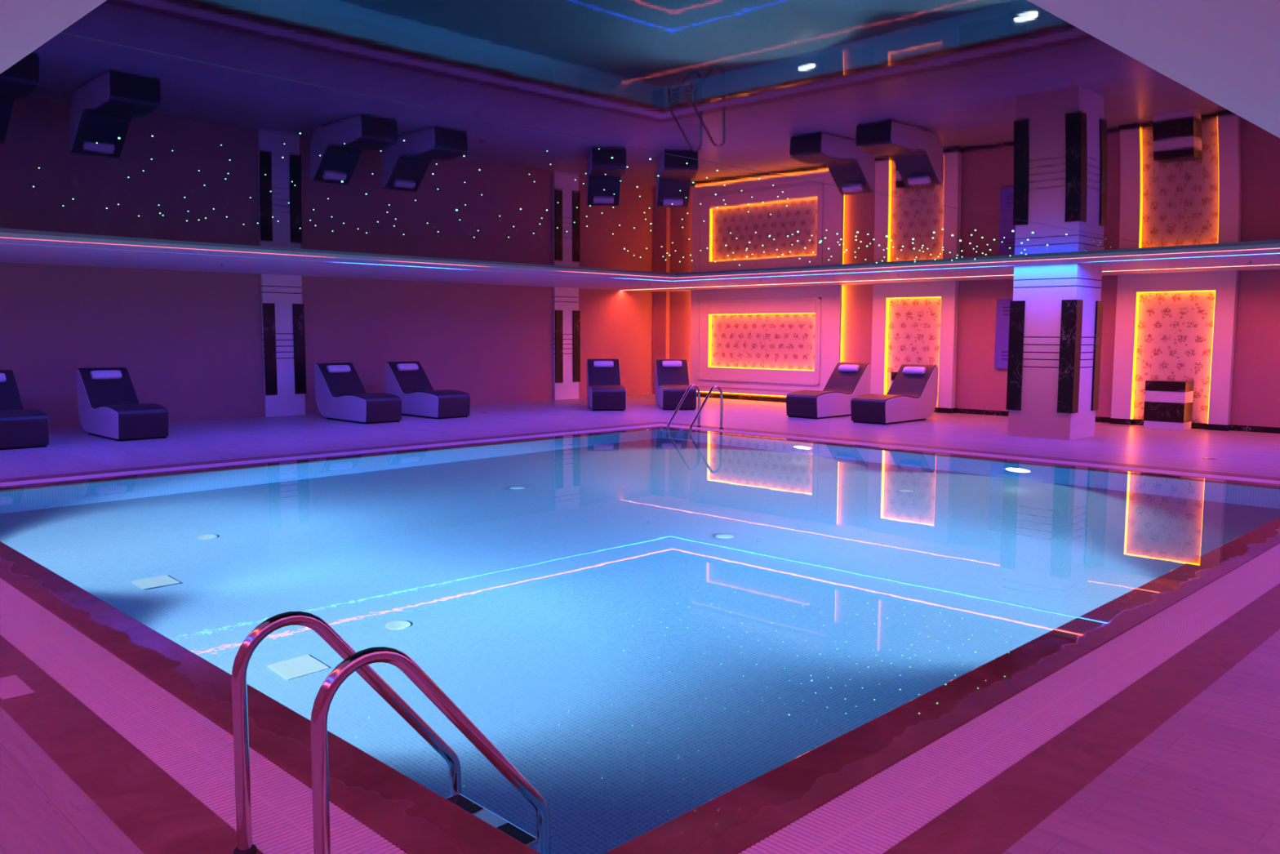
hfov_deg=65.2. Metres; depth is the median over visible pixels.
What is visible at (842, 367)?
pillow
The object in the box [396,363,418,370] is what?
pillow
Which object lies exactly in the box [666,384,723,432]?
pool ladder
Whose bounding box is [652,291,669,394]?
wall
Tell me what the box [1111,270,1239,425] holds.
panel
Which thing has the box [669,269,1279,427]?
wall
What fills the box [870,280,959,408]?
panel
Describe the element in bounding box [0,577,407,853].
drain grating
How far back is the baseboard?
18.23 m
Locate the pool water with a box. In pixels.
[0,428,1279,853]
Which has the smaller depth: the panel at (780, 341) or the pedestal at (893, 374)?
the pedestal at (893, 374)
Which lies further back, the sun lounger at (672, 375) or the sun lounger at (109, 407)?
the sun lounger at (672, 375)
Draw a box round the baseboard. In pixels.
[696,392,1279,433]
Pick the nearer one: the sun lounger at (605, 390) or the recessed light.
the recessed light
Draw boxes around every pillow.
[0,373,5,382]
[89,369,121,379]
[326,364,351,373]
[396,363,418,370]
[593,360,613,367]
[662,360,681,367]
[838,364,859,371]
[902,366,926,374]
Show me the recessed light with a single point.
(408, 156)
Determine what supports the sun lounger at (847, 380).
on the floor
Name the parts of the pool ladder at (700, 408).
rail, rail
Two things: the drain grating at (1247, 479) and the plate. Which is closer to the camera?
the plate
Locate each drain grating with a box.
[0,424,657,486]
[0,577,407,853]
[648,423,1279,484]
[738,543,1279,853]
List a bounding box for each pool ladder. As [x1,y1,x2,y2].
[231,611,550,853]
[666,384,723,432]
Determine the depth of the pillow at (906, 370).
18.78 m
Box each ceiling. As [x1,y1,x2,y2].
[0,0,1279,275]
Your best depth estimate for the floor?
4.07 m
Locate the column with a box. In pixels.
[1005,262,1103,439]
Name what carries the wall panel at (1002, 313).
attached to the wall at (1255, 388)
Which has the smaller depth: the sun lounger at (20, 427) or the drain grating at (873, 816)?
the drain grating at (873, 816)
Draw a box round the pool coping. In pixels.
[0,426,1279,853]
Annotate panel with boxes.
[689,284,842,396]
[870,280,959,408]
[994,298,1013,368]
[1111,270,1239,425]
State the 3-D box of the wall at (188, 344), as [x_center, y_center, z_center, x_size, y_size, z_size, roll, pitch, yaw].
[-6.872,-1.634,18.890,0.150,3.050,20.820,6,8,45]
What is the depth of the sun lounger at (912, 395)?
18.29 m
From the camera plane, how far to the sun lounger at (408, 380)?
18.96 m
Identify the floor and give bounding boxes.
[0,394,1279,853]
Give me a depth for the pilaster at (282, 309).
18.86 m
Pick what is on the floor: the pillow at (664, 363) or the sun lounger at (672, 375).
the sun lounger at (672, 375)
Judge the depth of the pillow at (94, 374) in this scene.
15.71 m
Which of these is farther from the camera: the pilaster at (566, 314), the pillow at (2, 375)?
the pilaster at (566, 314)
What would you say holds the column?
on the floor
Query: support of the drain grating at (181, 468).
in the floor
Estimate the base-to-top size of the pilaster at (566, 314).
2.649 m
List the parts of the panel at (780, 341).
moulding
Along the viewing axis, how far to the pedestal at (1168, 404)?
16.88 m
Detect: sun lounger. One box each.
[0,369,48,449]
[76,367,168,441]
[314,362,401,423]
[385,360,470,418]
[586,359,626,410]
[654,359,696,409]
[786,362,871,418]
[850,364,937,424]
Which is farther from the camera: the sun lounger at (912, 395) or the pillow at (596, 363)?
the pillow at (596, 363)
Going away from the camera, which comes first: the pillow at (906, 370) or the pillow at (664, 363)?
the pillow at (906, 370)
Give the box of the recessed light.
[42,155,1111,264]
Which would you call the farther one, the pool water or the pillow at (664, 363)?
the pillow at (664, 363)
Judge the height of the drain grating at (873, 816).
0.022 m
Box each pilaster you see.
[260,274,306,417]
[553,287,580,399]
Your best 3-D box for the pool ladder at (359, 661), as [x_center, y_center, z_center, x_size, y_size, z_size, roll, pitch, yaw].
[-0.766,1.465,3.186,0.568,1.778,0.836,6,8,45]
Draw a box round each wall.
[0,262,653,429]
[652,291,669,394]
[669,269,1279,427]
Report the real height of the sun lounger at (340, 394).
1.014 m
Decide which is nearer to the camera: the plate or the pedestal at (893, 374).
the plate
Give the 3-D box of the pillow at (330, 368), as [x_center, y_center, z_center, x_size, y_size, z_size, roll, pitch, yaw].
[-5.598,-1.078,18.586,0.142,0.144,0.430,6,8,45]
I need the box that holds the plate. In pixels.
[0,675,35,700]
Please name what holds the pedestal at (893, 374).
on the floor
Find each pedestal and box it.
[890,371,897,383]
[1143,379,1194,430]
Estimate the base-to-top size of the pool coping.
0.100 m

